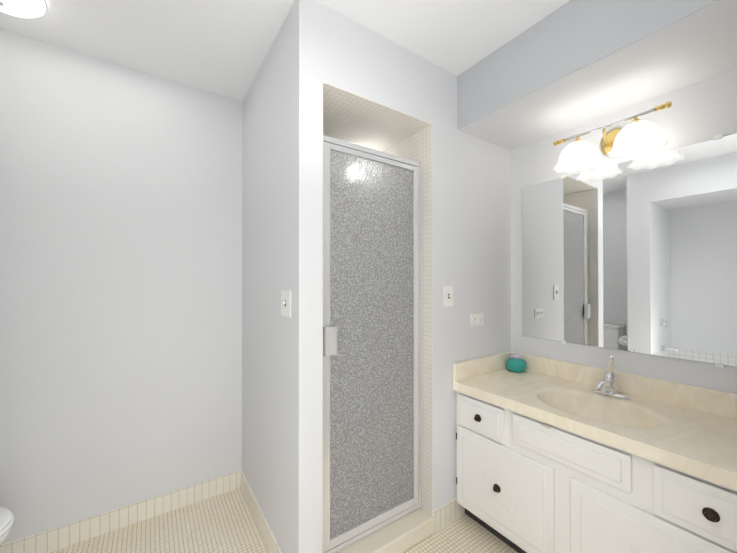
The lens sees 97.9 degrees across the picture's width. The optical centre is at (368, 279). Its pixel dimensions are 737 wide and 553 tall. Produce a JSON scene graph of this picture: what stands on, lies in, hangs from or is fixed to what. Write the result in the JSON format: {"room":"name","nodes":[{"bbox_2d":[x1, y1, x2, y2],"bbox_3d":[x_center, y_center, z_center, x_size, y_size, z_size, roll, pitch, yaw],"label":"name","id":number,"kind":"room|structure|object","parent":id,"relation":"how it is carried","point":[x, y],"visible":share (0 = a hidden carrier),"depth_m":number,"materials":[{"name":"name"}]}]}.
{"room":"bathroom","nodes":[
{"label":"bathroom","id":0,"kind":"room"},
{"bbox_2d":[0,29,242,544],"bbox_3d":[-0.917,0.089,2.109,3.323,2.524,0.100,0,-1,-34],"label":"wall","id":1,"kind":"structure","parent":0,"point":[120,286],"depth_m":1.73,"materials":[{"name":"paint"}]},
{"bbox_2d":[242,0,321,552],"bbox_3d":[-0.514,0.087,1.733,0.102,2.524,0.975,0,-1,-34],"label":"wall","id":2,"kind":"structure","parent":0,"point":[281,354],"depth_m":1.43,"materials":[{"name":"paint"}]},
{"bbox_2d":[281,290,290,317],"bbox_3d":[-0.369,0.104,1.414,0.016,0.115,0.118,0,-1,-34],"label":"light switch","id":3,"kind":"object","parent":2,"relation":"attached to","point":[286,303],"visible":1,"depth_m":1.40,"materials":[{"name":"white plastic"}]},
{"bbox_2d":[51,487,517,552],"bbox_3d":[-0.161,1.373,0.986,3.323,0.060,2.792,0,-1,-34],"label":"floor","id":4,"kind":"structure","parent":0,"point":[224,523],"depth_m":1.68,"materials":[{"name":"tile"}]},
{"bbox_2d":[0,506,13,546],"bbox_3d":[-1.678,0.951,1.067,0.685,0.785,0.517,0,-1,-34],"label":"toilet","id":5,"kind":"object","parent":4,"relation":"on","point":[6,519],"visible":1,"depth_m":1.24,"materials":[{"name":"white ceramic"}]},
{"bbox_2d":[0,472,235,552],"bbox_3d":[-1.503,1.294,1.637,1.633,0.108,0.009,0,-1,-34],"label":"baseboard","id":6,"kind":"structure","parent":4,"relation":"on","point":[60,537],"depth_m":1.73,"materials":[{"name":"beige tile"}]},
{"bbox_2d":[236,470,281,552],"bbox_3d":[-0.547,1.294,1.689,0.026,0.108,0.972,0,-1,-34],"label":"baseboard","id":7,"kind":"structure","parent":4,"relation":"on","point":[268,537],"depth_m":1.76,"materials":[{"name":"beige tile"}]},
{"bbox_2d":[453,351,736,552],"bbox_3d":[1.034,0.907,1.475,0.594,0.878,1.176,0,-1,-34],"label":"bathroom vanity","id":8,"kind":"object","parent":4,"relation":"on","point":[555,456],"visible":1,"depth_m":1.36,"materials":[{"name":"paint"}]},
{"bbox_2d":[506,353,526,372],"bbox_3d":[0.927,0.517,2.009,0.122,0.109,0.122,0,-1,-34],"label":"jar","id":9,"kind":"object","parent":8,"relation":"on","point":[516,362],"visible":1,"depth_m":1.97,"materials":[{"name":"teal ceramic"}]},
{"bbox_2d":[591,356,629,399],"bbox_3d":[1.148,0.467,1.557,0.177,0.202,0.162,0,-1,-34],"label":"faucet","id":10,"kind":"object","parent":8,"relation":"on","point":[607,385],"visible":1,"depth_m":1.56,"materials":[{"name":"silver metal"}]},
{"bbox_2d":[0,0,569,101],"bbox_3d":[-0.161,-1.211,1.005,3.323,0.060,2.792,0,-1,-34],"label":"ceiling","id":11,"kind":"structure","parent":0,"point":[221,47],"depth_m":1.51,"materials":[{"name":"paint"}]},
{"bbox_2d":[0,0,47,17],"bbox_3d":[-1.466,-1.134,1.277,0.270,0.088,0.270,0,-1,-34],"label":"dome ceiling light","id":12,"kind":"object","parent":11,"relation":"attached to","point":[27,8],"visible":1,"depth_m":1.32,"materials":[{"name":"white glass"}]},
{"bbox_2d":[459,0,736,150],"bbox_3d":[1.065,-1.022,1.510,0.525,0.311,1.182,0,-1,-34],"label":"soffit underside","id":13,"kind":"structure","parent":11,"relation":"attached to","point":[696,47],"depth_m":1.39,"materials":[{"name":"paint"}]},
{"bbox_2d":[457,0,718,129],"bbox_3d":[0.847,-1.023,1.361,0.004,0.310,1.182,0,-1,-34],"label":"soffit beam","id":14,"kind":"structure","parent":13,"relation":"attached to","point":[567,38],"depth_m":1.39,"materials":[{"name":"white paint"}]},
{"bbox_2d":[322,4,431,122],"bbox_3d":[-0.200,-1.009,1.954,0.657,0.330,0.975,0,-1,-34],"label":"wall","id":15,"kind":"structure","parent":0,"point":[361,60],"depth_m":1.52,"materials":[{"name":"paint"}]},
{"bbox_2d":[321,81,432,552],"bbox_3d":[-0.200,0.253,1.945,0.657,2.194,0.976,0,-1,-34],"label":"shower surround","id":16,"kind":"structure","parent":0,"point":[351,117],"depth_m":1.75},
{"bbox_2d":[336,507,433,552],"bbox_3d":[0.029,1.305,1.600,0.655,0.085,0.191,0,-1,-34],"label":"sill","id":17,"kind":"structure","parent":16,"relation":"attached to","point":[406,532],"depth_m":1.60,"materials":[{"name":"beige stone"}]},
{"bbox_2d":[323,135,420,552],"bbox_3d":[0.030,0.302,1.605,0.641,1.916,0.059,0,-1,-34],"label":"shower door","id":18,"kind":"structure","parent":17,"relation":"on","point":[371,340],"depth_m":1.60,"materials":[{"name":"grey glass"}]},
{"bbox_2d":[432,63,510,513],"bbox_3d":[0.374,0.091,2.336,0.731,2.524,0.975,0,-1,-34],"label":"wall","id":19,"kind":"structure","parent":0,"point":[471,220],"depth_m":1.85,"materials":[{"name":"paint"}]},
{"bbox_2d":[444,286,452,306],"bbox_3d":[0.450,0.092,1.788,0.072,0.115,0.016,0,-1,-34],"label":"light switch","id":20,"kind":"object","parent":19,"relation":"attached to","point":[448,295],"visible":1,"depth_m":1.79,"materials":[{"name":"white plastic"}]},
{"bbox_2d":[471,313,482,325],"bbox_3d":[0.656,0.240,1.932,0.115,0.072,0.008,0,-1,-34],"label":"outlet","id":21,"kind":"object","parent":19,"relation":"attached to","point":[476,319],"visible":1,"depth_m":1.93,"materials":[{"name":"white plastic"}]},
{"bbox_2d":[511,69,736,393],"bbox_3d":[1.050,0.089,2.081,0.100,2.524,2.157,0,-1,-34],"label":"wall","id":22,"kind":"structure","parent":0,"point":[702,111],"depth_m":1.58,"materials":[{"name":"paint"}]},
{"bbox_2d":[553,101,671,172],"bbox_3d":[1.179,-0.692,1.588,0.245,0.198,0.490,0,-1,-34],"label":"sconce","id":23,"kind":"object","parent":22,"relation":"attached to","point":[636,136],"visible":1,"depth_m":1.56,"materials":[{"name":"white glass"}]},
{"bbox_2d":[522,133,736,367],"bbox_3d":[1.297,-0.120,1.620,0.008,0.979,1.085,0,-1,-34],"label":"mirror","id":24,"kind":"object","parent":22,"relation":"attached to","point":[638,255],"visible":1,"depth_m":1.57,"materials":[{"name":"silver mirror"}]}
]}

